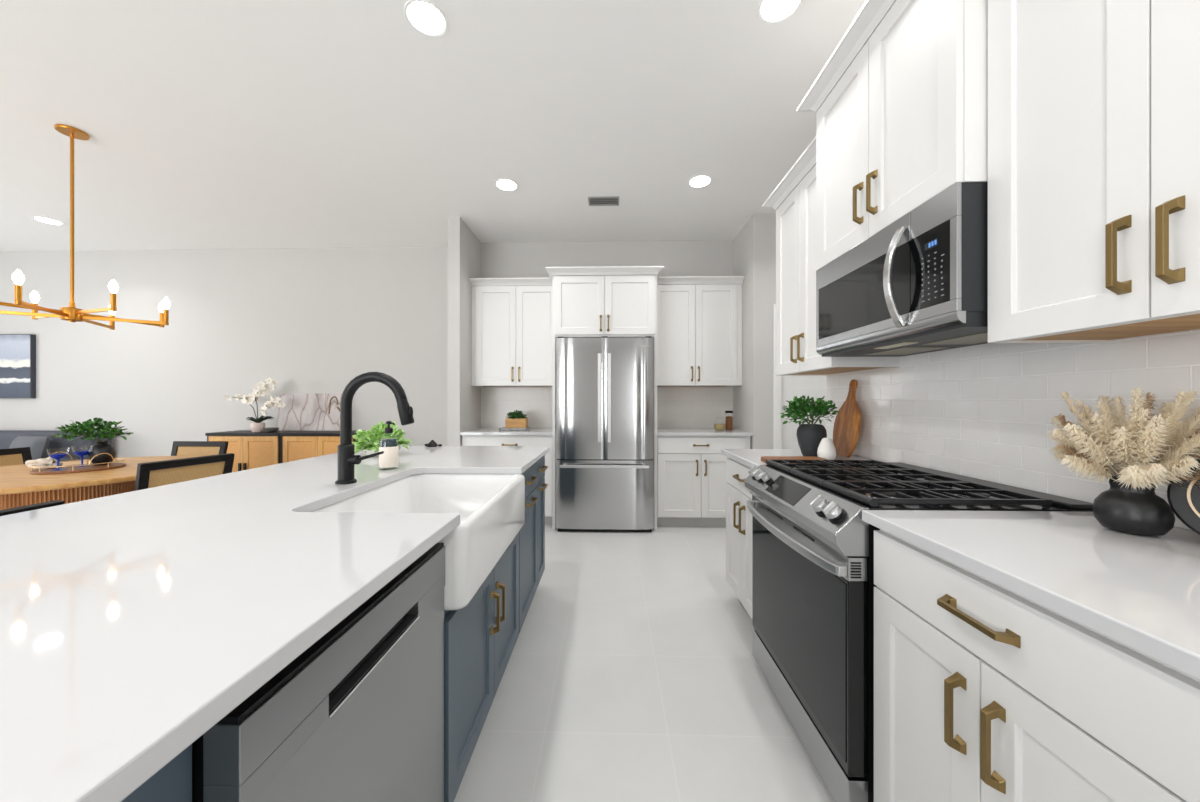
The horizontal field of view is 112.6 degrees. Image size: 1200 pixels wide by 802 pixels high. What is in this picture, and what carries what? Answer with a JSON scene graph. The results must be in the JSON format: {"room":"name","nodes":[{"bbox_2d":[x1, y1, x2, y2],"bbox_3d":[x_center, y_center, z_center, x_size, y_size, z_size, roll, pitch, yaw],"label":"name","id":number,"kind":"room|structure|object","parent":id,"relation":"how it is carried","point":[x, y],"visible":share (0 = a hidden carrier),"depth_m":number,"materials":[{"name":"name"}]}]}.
{"room":"kitchen","nodes":[
{"label":"kitchen","id":0,"kind":"room"},
{"bbox_2d":[0,247,446,457],"bbox_3d":[-5.010,-0.277,4.723,7.135,2.980,0.100,0,0,2],"label":"wall","id":1,"kind":"structure","parent":0,"point":[305,320],"depth_m":4.66,"materials":[{"name":"paint"}]},
{"bbox_2d":[0,334,35,397],"bbox_3d":[-7.079,-0.407,4.704,0.860,0.750,0.044,0,0,2],"label":"wall art","id":2,"kind":"object","parent":1,"relation":"attached to","point":[17,351],"visible":1,"depth_m":4.68,"materials":[{"name":"fabric"}]},
{"bbox_2d":[0,0,865,250],"bbox_3d":[-2.962,-1.817,0.548,11.450,0.100,8.340,0,0,2],"label":"ceiling","id":3,"kind":"structure","parent":0,"point":[209,124],"depth_m":2.51,"materials":[{"name":"paint"}]},
{"bbox_2d":[32,216,63,224],"bbox_3d":[-5.409,-1.765,3.923,0.188,0.004,0.188,0,0,2],"label":"recessed light","id":4,"kind":"object","parent":3,"relation":"in","point":[41,219],"visible":1,"depth_m":3.91,"materials":[{"name":"white"}]},
{"bbox_2d":[0,124,169,329],"bbox_3d":[-3.453,-1.141,2.616,0.854,1.252,0.854,0,0,-6],"label":"chandelier","id":5,"kind":"object","parent":3,"relation":"hanging from","point":[71,313],"visible":1,"depth_m":2.61,"materials":[{"name":"gold metal"}]},
{"bbox_2d":[404,0,447,36],"bbox_3d":[-0.802,-1.765,1.848,0.188,0.004,0.188,0,0,2],"label":"recessed light","id":6,"kind":"object","parent":3,"relation":"in","point":[424,16],"visible":1,"depth_m":1.84,"materials":[{"name":"white plastic"}]},
{"bbox_2d":[495,179,517,190],"bbox_3d":[-0.764,-1.765,3.271,0.188,0.004,0.188,0,0,2],"label":"recessed light","id":7,"kind":"object","parent":3,"relation":"in","point":[502,184],"visible":1,"depth_m":3.26,"materials":[{"name":"white"}]},
{"bbox_2d":[497,180,515,189],"bbox_3d":[-0.764,-1.764,3.271,0.159,0.004,0.159,0,0,2],"label":"diffuser","id":8,"kind":"object","parent":7,"relation":"attached to","point":[501,184],"depth_m":3.27,"materials":[{"name":"white"}]},
{"bbox_2d":[588,196,618,205],"bbox_3d":[0.033,-1.762,3.530,0.270,0.009,0.150,0,0,2],"label":"ceiling vent","id":9,"kind":"object","parent":3,"relation":"in","point":[602,200],"visible":1,"depth_m":3.54,"materials":[{"name":"grey metal"}]},
{"bbox_2d":[688,175,711,187],"bbox_3d":[0.805,-1.765,3.220,0.188,0.004,0.188,0,0,2],"label":"recessed light","id":10,"kind":"object","parent":3,"relation":"in","point":[699,181],"visible":1,"depth_m":3.21,"materials":[{"name":"white plastic"}]},
{"bbox_2d":[758,0,802,23],"bbox_3d":[0.802,-1.765,1.780,0.188,0.004,0.188,0,0,2],"label":"recessed light","id":11,"kind":"object","parent":3,"relation":"in","point":[769,11],"visible":1,"depth_m":1.80,"materials":[{"name":"white"}]},
{"bbox_2d":[447,213,765,448],"bbox_3d":[0.061,-0.277,4.220,3.030,2.980,0.840,0,0,2],"label":"wall","id":12,"kind":"structure","parent":0,"point":[744,255],"depth_m":4.07,"materials":[{"name":"paint"}]},
{"bbox_2d":[469,277,551,386],"bbox_3d":[-0.885,-0.705,4.259,0.892,1.094,0.389,0,0,2],"label":"upper cabinet","id":13,"kind":"object","parent":12,"relation":"attached to","point":[512,317],"visible":0.94,"depth_m":4.13,"materials":[{"name":"white wood"}]},
{"bbox_2d":[481,387,732,427],"bbox_3d":[0.066,0.070,4.426,2.790,0.456,0.008,0,0,2],"label":"backsplash","id":14,"kind":"structure","parent":12,"relation":"attached to","point":[677,407],"depth_m":4.41,"materials":[{"name":"tile"}]},
{"bbox_2d":[657,276,744,386],"bbox_3d":[1.002,-0.705,4.210,0.902,1.094,0.389,0,0,2],"label":"upper cabinet","id":15,"kind":"object","parent":12,"relation":"attached to","point":[699,318],"visible":0.96,"depth_m":4.08,"materials":[{"name":"white wood"}]},
{"bbox_2d":[454,525,833,801],"bbox_3d":[-2.962,1.263,0.548,11.450,0.100,8.340,0,0,2],"label":"floor","id":16,"kind":"structure","parent":0,"point":[632,673],"depth_m":1.65,"materials":[{"name":"tile"}]},
{"bbox_2d":[0,447,31,465],"bbox_3d":[-4.151,0.784,2.840,0.548,0.861,0.480,0,0,2],"label":"dining chair","id":17,"kind":"object","parent":16,"relation":"on","point":[11,456],"visible":0.09,"depth_m":3.00,"materials":[{"name":"black wood"}]},
{"bbox_2d":[0,500,64,515],"bbox_3d":[-2.195,0.784,1.203,0.548,0.861,0.480,0,0,2],"label":"dining chair","id":18,"kind":"object","parent":16,"relation":"on","point":[9,511],"visible":0.07,"depth_m":1.35,"materials":[{"name":"black wood"}]},
{"bbox_2d":[0,430,111,460],"bbox_3d":[-6.641,0.775,4.236,2.000,0.875,0.880,0,0,2],"label":"sofa","id":19,"kind":"object","parent":16,"relation":"on","point":[58,444],"visible":0.13,"depth_m":4.39,"materials":[{"name":"fabric"}]},
{"bbox_2d":[9,436,48,459],"bbox_3d":[-6.032,0.561,4.210,0.380,0.372,0.181,0,0,7],"label":"throw pillow","id":20,"kind":"object","parent":19,"relation":"on","point":[39,445],"visible":0.41,"depth_m":4.18,"materials":[{"name":"grey fabric"}]},
{"bbox_2d":[0,456,199,509],"bbox_3d":[-3.482,0.833,2.622,1.370,0.760,1.370,0,0,2],"label":"dining table","id":21,"kind":"object","parent":16,"relation":"on","point":[18,487],"visible":0.29,"depth_m":2.40,"materials":[{"name":"brown wood"}]},
{"bbox_2d":[30,452,125,474],"bbox_3d":[-3.442,0.396,2.651,0.390,0.113,0.390,0,0,2],"label":"serving tray","id":22,"kind":"object","parent":21,"relation":"on","point":[93,467],"visible":0.84,"depth_m":2.60,"materials":[{"name":"brown wood"}]},
{"bbox_2d":[25,457,62,469],"bbox_3d":[-3.598,0.407,2.596,0.152,0.076,0.118,0,0,2],"label":"napkin","id":23,"kind":"object","parent":22,"relation":"on","point":[43,462],"visible":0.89,"depth_m":2.57,"materials":[{"name":"beige fabric"}]},
{"bbox_2d":[47,453,66,470],"bbox_3d":[-3.449,0.370,2.546,0.092,0.135,0.092,0,0,2],"label":"stemmed glass","id":24,"kind":"object","parent":22,"relation":"on","point":[57,457],"visible":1,"depth_m":2.54,"materials":[{"name":"blue glass"}]},
{"bbox_2d":[49,454,66,458],"bbox_3d":[-3.449,0.355,2.546,0.074,0.030,0.074,0,0,2],"label":"bowl","id":25,"kind":"object","parent":24,"relation":"on","point":[54,456],"depth_m":2.53,"materials":[{"name":"glass"}]},
{"bbox_2d":[71,448,89,466],"bbox_3d":[-3.486,0.370,2.692,0.092,0.135,0.092,0,0,2],"label":"stemmed glass","id":26,"kind":"object","parent":22,"relation":"on","point":[78,453],"visible":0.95,"depth_m":2.69,"materials":[{"name":"blue glass"}]},
{"bbox_2d":[73,451,88,455],"bbox_3d":[-3.486,0.355,2.692,0.074,0.030,0.074,0,0,2],"label":"bowl","id":27,"kind":"object","parent":26,"relation":"on","point":[79,453],"depth_m":2.68,"materials":[{"name":"glass"}]},
{"bbox_2d":[50,417,132,464],"bbox_3d":[-3.437,0.275,2.710,0.351,0.326,0.347,0,0,2],"label":"potted plant","id":28,"kind":"object","parent":22,"relation":"on","point":[101,446],"visible":1,"depth_m":2.71,"materials":[{"name":"green plant"}]},
{"bbox_2d":[121,744,191,801],"bbox_3d":[-0.863,0.771,-0.038,0.801,0.883,1.039,0,0,2],"label":"base cabinet","id":29,"kind":"object","parent":16,"relation":"on","point":[172,782],"visible":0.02,"depth_m":0.45,"materials":[{"name":"blue wood"}]},
{"bbox_2d":[135,453,234,490],"bbox_3d":[-2.801,0.784,2.550,0.548,0.861,0.480,0,0,14],"label":"dining chair","id":30,"kind":"object","parent":16,"relation":"on","point":[166,472],"visible":0.2,"depth_m":2.45,"materials":[{"name":"beige wicker"}]},
{"bbox_2d":[171,441,227,455],"bbox_3d":[-3.516,0.784,3.257,0.480,0.861,0.548,0,0,2],"label":"dining chair","id":31,"kind":"object","parent":16,"relation":"on","point":[179,448],"visible":0.18,"depth_m":3.50,"materials":[{"name":"black wood"}]},
{"bbox_2d":[205,430,296,471],"bbox_3d":[-3.761,0.775,4.406,0.800,0.875,0.408,0,0,2],"label":"sideboard","id":32,"kind":"object","parent":16,"relation":"on","point":[251,450],"visible":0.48,"depth_m":4.22,"materials":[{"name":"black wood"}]},
{"bbox_2d":[224,378,285,431],"bbox_3d":[-3.743,0.041,4.375,0.643,0.594,0.182,0,0,2],"label":"orchid","id":33,"kind":"object","parent":32,"relation":"on","point":[258,426],"visible":0.99,"depth_m":4.34,"materials":[{"name":"white plant"}]},
{"bbox_2d":[264,427,278,431],"bbox_3d":[-3.587,0.315,4.366,0.132,0.045,0.132,0,0,2],"label":"bowl","id":34,"kind":"object","parent":32,"relation":"on","point":[272,429],"visible":0.94,"depth_m":4.33,"materials":[{"name":"black ceramic"}]},
{"bbox_2d":[276,394,341,430],"bbox_3d":[-3.286,0.127,4.587,0.820,0.422,0.068,0,0,2],"label":"art panel","id":35,"kind":"object","parent":32,"relation":"on","point":[301,412],"visible":0.8,"depth_m":4.58,"materials":[{"name":"white stone"}]},
{"bbox_2d":[192,543,444,801],"bbox_3d":[-0.706,0.779,0.773,0.582,0.868,0.588,0,0,2],"label":"dishwasher","id":36,"kind":"object","parent":16,"relation":"on","point":[358,715],"visible":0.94,"depth_m":0.69,"materials":[{"name":"silver metal"}]},
{"bbox_2d":[192,735,203,801],"bbox_3d":[-0.730,0.729,0.774,0.534,0.768,0.580,0,0,2],"label":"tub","id":37,"kind":"object","parent":36,"relation":"in","point":[198,745],"depth_m":0.48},
{"bbox_2d":[280,430,373,462],"bbox_3d":[-2.959,0.775,4.385,0.800,0.875,0.408,0,0,2],"label":"sideboard","id":38,"kind":"object","parent":16,"relation":"on","point":[298,445],"visible":0.2,"depth_m":4.20,"materials":[{"name":"brown wood"}]},
{"bbox_2d":[444,533,518,801],"bbox_3d":[-0.788,0.771,1.490,0.851,0.883,0.832,0,0,2],"label":"base cabinet","id":39,"kind":"object","parent":16,"relation":"on","point":[480,637],"visible":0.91,"depth_m":1.30,"materials":[{"name":"blue painted wood"}]},
{"bbox_2d":[462,435,551,524],"bbox_3d":[-0.888,0.771,4.132,0.882,0.883,0.636,0,0,2],"label":"base cabinet","id":40,"kind":"object","parent":16,"relation":"on","point":[467,440],"visible":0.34,"depth_m":3.84,"materials":[{"name":"white wood"}]},
{"bbox_2d":[460,428,551,434],"bbox_3d":[-0.887,0.314,4.135,0.893,0.030,0.621,0,0,2],"label":"countertop","id":41,"kind":"structure","parent":40,"relation":"on","point":[480,431],"depth_m":3.83,"materials":[{"name":"white stone"}]},
{"bbox_2d":[499,427,530,430],"bbox_3d":[-0.877,0.286,4.124,0.300,0.025,0.170,0,0,2],"label":"marble tray","id":42,"kind":"object","parent":41,"relation":"on","point":[501,428],"visible":0.98,"depth_m":4.04,"materials":[{"name":"white stone"}]},
{"bbox_2d":[505,410,527,427],"bbox_3d":[-0.864,0.181,4.126,0.242,0.184,0.179,0,0,2],"label":"potted plant","id":43,"kind":"object","parent":42,"relation":"on","point":[515,419],"visible":1,"depth_m":4.07,"materials":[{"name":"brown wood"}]},
{"bbox_2d":[505,418,527,427],"bbox_3d":[-0.857,0.226,4.124,0.210,0.095,0.120,0,0,2],"label":"planter","id":44,"kind":"object","parent":43,"relation":"on","point":[509,422],"depth_m":4.06,"materials":[{"name":"brown wood"}]},
{"bbox_2d":[519,455,547,632],"bbox_3d":[-0.767,0.771,2.276,0.851,0.883,0.738,0,0,2],"label":"base cabinet","id":45,"kind":"object","parent":16,"relation":"on","point":[532,533],"visible":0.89,"depth_m":2.23,"materials":[{"name":"blue painted wood"}]},
{"bbox_2d":[0,446,549,801],"bbox_3d":[-0.965,0.314,1.048,1.185,0.030,3.245,0,0,2],"label":"countertop","id":46,"kind":"structure","parent":45,"relation":"on","point":[132,624],"depth_m":0.61,"materials":[{"name":"white stone"}]},
{"bbox_2d":[335,372,413,484],"bbox_3d":[-0.821,0.096,1.491,0.285,0.406,0.125,0,0,2],"label":"faucet","id":47,"kind":"object","parent":46,"relation":"on","point":[347,459],"visible":1,"depth_m":1.45,"materials":[{"name":"black metal"}]},
{"bbox_2d":[363,446,400,456],"bbox_3d":[-1.207,0.279,2.212,0.190,0.040,0.190,0,0,2],"label":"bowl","id":48,"kind":"object","parent":46,"relation":"on","point":[367,450],"depth_m":2.13,"materials":[{"name":"white ceramic"}]},
{"bbox_2d":[352,421,412,456],"bbox_3d":[-1.206,0.206,2.209,0.326,0.195,0.294,0,0,2],"label":"potted plant","id":49,"kind":"object","parent":46,"relation":"on","point":[371,441],"visible":0.75,"depth_m":2.16,"materials":[{"name":"green plant"}]},
{"bbox_2d":[379,421,398,467],"bbox_3d":[-0.929,0.194,1.760,0.077,0.211,0.077,0,0,2],"label":"soap dispenser","id":50,"kind":"object","parent":46,"relation":"on","point":[390,457],"visible":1,"depth_m":1.73,"materials":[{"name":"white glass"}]},
{"bbox_2d":[312,474,524,609],"bbox_3d":[-0.610,0.447,1.450,0.528,0.236,0.764,0,0,2],"label":"farmhouse sink","id":51,"kind":"object","parent":46,"relation":"in","point":[491,507],"visible":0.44,"depth_m":1.50,"materials":[{"name":"ceramic"}]},
{"bbox_2d":[425,440,441,446],"bbox_3d":[-1.097,0.277,2.627,0.107,0.044,0.068,0,0,29],"label":"ornament","id":52,"kind":"object","parent":46,"relation":"on","point":[432,443],"visible":1,"depth_m":2.62,"materials":[{"name":"black"}]},
{"bbox_2d":[545,266,663,530],"bbox_3d":[0.051,-0.013,4.055,1.093,2.452,0.749,0,0,2],"label":"surround","id":53,"kind":"object","parent":16,"relation":"on","point":[588,301],"visible":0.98,"depth_m":3.74,"materials":[{"name":"white wood"}]},
{"bbox_2d":[556,336,653,531],"bbox_3d":[0.050,0.307,4.009,0.908,1.804,0.802,0,0,2],"label":"refrigerator","id":54,"kind":"object","parent":16,"relation":"on","point":[605,385],"visible":1,"depth_m":3.67,"materials":[{"name":"silver metal"}]},
{"bbox_2d":[657,436,749,525],"bbox_3d":[0.995,0.771,4.082,0.885,0.883,0.636,0,0,2],"label":"base cabinet","id":55,"kind":"object","parent":16,"relation":"on","point":[691,470],"visible":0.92,"depth_m":3.80,"materials":[{"name":"white wood"}]},
{"bbox_2d":[657,428,752,435],"bbox_3d":[0.998,0.314,4.086,0.903,0.030,0.621,0,0,2],"label":"countertop","id":56,"kind":"structure","parent":55,"relation":"on","point":[660,431],"depth_m":3.80,"materials":[{"name":"white stone"}]},
{"bbox_2d":[714,424,724,430],"bbox_3d":[1.212,0.225,4.050,0.120,0.148,0.120,0,0,2],"label":"storage jar","id":57,"kind":"object","parent":56,"relation":"on","point":[717,427],"visible":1,"depth_m":4.00,"materials":[{"name":"clear glass"}]},
{"bbox_2d":[725,411,732,429],"bbox_3d":[1.312,0.199,4.067,0.078,0.200,0.078,0,0,2],"label":"storage jar","id":58,"kind":"object","parent":56,"relation":"on","point":[729,419],"visible":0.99,"depth_m":4.04,"materials":[{"name":"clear glass"}]},
{"bbox_2d":[726,457,751,618],"bbox_3d":[1.074,0.771,2.169,0.665,0.883,0.612,0,0,2],"label":"base cabinet","id":59,"kind":"object","parent":16,"relation":"on","point":[738,516],"visible":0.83,"depth_m":2.22,"materials":[{"name":"white wood"}]},
{"bbox_2d":[721,449,876,467],"bbox_3d":[1.073,0.314,2.174,0.651,0.030,0.631,0,0,2],"label":"countertop","id":60,"kind":"structure","parent":59,"relation":"on","point":[748,457],"depth_m":2.23,"materials":[{"name":"white stone"}]},
{"bbox_2d":[761,456,826,463],"bbox_3d":[0.942,0.288,1.951,0.290,0.022,0.110,0,0,2],"label":"wooden board","id":61,"kind":"object","parent":60,"relation":"on","point":[763,458],"visible":0.59,"depth_m":1.93,"materials":[{"name":"brown wood"}]},
{"bbox_2d":[780,395,839,456],"bbox_3d":[1.133,0.133,2.171,0.288,0.331,0.280,0,0,21],"label":"potted plant","id":62,"kind":"object","parent":60,"relation":"on","point":[809,436],"visible":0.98,"depth_m":2.12,"materials":[{"name":"green plant"}]},
{"bbox_2d":[817,438,835,459],"bbox_3d":[1.159,0.244,2.045,0.086,0.109,0.086,0,0,2],"label":"bud vase","id":63,"kind":"object","parent":60,"relation":"on","point":[826,449],"visible":0.87,"depth_m":2.02,"materials":[{"name":"white ceramic"}]},
{"bbox_2d":[833,379,860,457],"bbox_3d":[1.337,0.090,2.156,0.082,0.414,0.220,0,0,2],"label":"cutting board","id":64,"kind":"object","parent":60,"relation":"on","point":[847,424],"visible":0.98,"depth_m":2.13,"materials":[{"name":"brown wood"}]},
{"bbox_2d":[744,459,1092,801],"bbox_3d":[1.008,0.742,1.478,0.746,0.942,0.757,0,0,2],"label":"gas range","id":65,"kind":"object","parent":16,"relation":"on","point":[813,585],"visible":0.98,"depth_m":1.25,"materials":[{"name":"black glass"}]},
{"bbox_2d":[765,459,1092,511],"bbox_3d":[1.067,0.295,1.477,0.624,0.048,0.757,0,0,2],"label":"cooktop","id":66,"kind":"object","parent":65,"relation":"in","point":[877,485],"depth_m":1.27,"materials":[{"name":"metal"}]},
{"bbox_2d":[874,529,1199,801],"bbox_3d":[1.037,0.771,0.767,0.665,0.883,0.635,0,0,2],"label":"base cabinet","id":67,"kind":"object","parent":16,"relation":"on","point":[984,692],"visible":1,"depth_m":0.73,"materials":[{"name":"white wood"}]},
{"bbox_2d":[862,510,1199,680],"bbox_3d":[1.034,0.314,0.683,0.651,0.030,0.819,0,0,2],"label":"countertop","id":68,"kind":"structure","parent":67,"relation":"on","point":[1141,593],"depth_m":0.73,"materials":[{"name":"white stone"}]},
{"bbox_2d":[1092,473,1174,535],"bbox_3d":[1.214,0.235,0.913,0.114,0.127,0.114,0,0,2],"label":"vase","id":69,"kind":"object","parent":68,"relation":"on","point":[1142,512],"visible":0.84,"depth_m":0.88,"materials":[{"name":"black ceramic"}]},
{"bbox_2d":[1047,388,1199,489],"bbox_3d":[1.232,0.086,0.908,0.285,0.228,0.303,0,0,-44],"label":"pampas grass","id":70,"kind":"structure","parent":69,"relation":"in","point":[1104,448],"depth_m":0.88,"materials":[{"name":"beige plant"}]},
{"bbox_2d":[1167,459,1199,534],"bbox_3d":[1.282,0.200,0.784,0.099,0.196,0.196,0,0,-32],"label":"plate","id":71,"kind":"object","parent":68,"relation":"on","point":[1184,500],"visible":0.88,"depth_m":0.83,"materials":[{"name":"black ceramic"}]},
{"bbox_2d":[766,213,775,448],"bbox_3d":[2.190,-0.277,3.104,1.285,2.980,1.520,0,0,2],"label":"wall","id":72,"kind":"structure","parent":0,"point":[770,217],"depth_m":3.76,"materials":[{"name":"paint"}]},
{"bbox_2d":[774,304,781,448],"bbox_3d":[2.079,0.153,3.738,0.900,2.120,0.018,0,0,2],"label":"trim","id":73,"kind":"structure","parent":72,"relation":"attached to","point":[777,379],"depth_m":3.74,"materials":[{"name":"white paint"}]},
{"bbox_2d":[762,136,899,375],"bbox_3d":[1.218,-0.705,2.206,0.379,1.094,0.694,0,0,2],"label":"upper cabinet","id":74,"kind":"object","parent":72,"relation":"attached to","point":[793,200],"visible":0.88,"depth_m":2.19,"materials":[{"name":"white wood"}]},
{"bbox_3d":[1.985,-0.277,-0.590,1.300,2.980,6.125,0,0,2],"label":"wall","id":75,"kind":"structure","parent":0,"visible":0},
{"bbox_2d":[797,0,987,270],"bbox_3d":[1.161,-1.004,1.477,0.454,0.798,0.880,0,0,2],"label":"upper cabinet","id":76,"kind":"object","parent":75,"relation":"attached to","point":[900,103],"visible":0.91,"depth_m":1.35,"materials":[{"name":"white wood"}]},
{"bbox_2d":[816,182,987,356],"bbox_3d":[1.157,-0.403,1.477,0.444,0.402,0.757,0,0,2],"label":"microwave","id":77,"kind":"object","parent":76,"relation":"attached to","point":[918,284],"visible":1,"depth_m":1.28,"materials":[{"name":"silver metal"}]},
{"bbox_2d":[826,329,1199,529],"bbox_3d":[1.371,-0.144,0.927,0.008,0.886,3.125,0,0,2],"label":"backsplash","id":78,"kind":"structure","parent":75,"relation":"attached to","point":[982,411],"depth_m":1.36,"materials":[{"name":"white tile"}]},
{"bbox_2d":[988,0,1199,342],"bbox_3d":[1.180,-0.705,0.761,0.379,1.094,0.664,0,0,2],"label":"upper cabinet","id":79,"kind":"object","parent":75,"relation":"attached to","point":[1094,105],"visible":1,"depth_m":0.87,"materials":[{"name":"white wood"}]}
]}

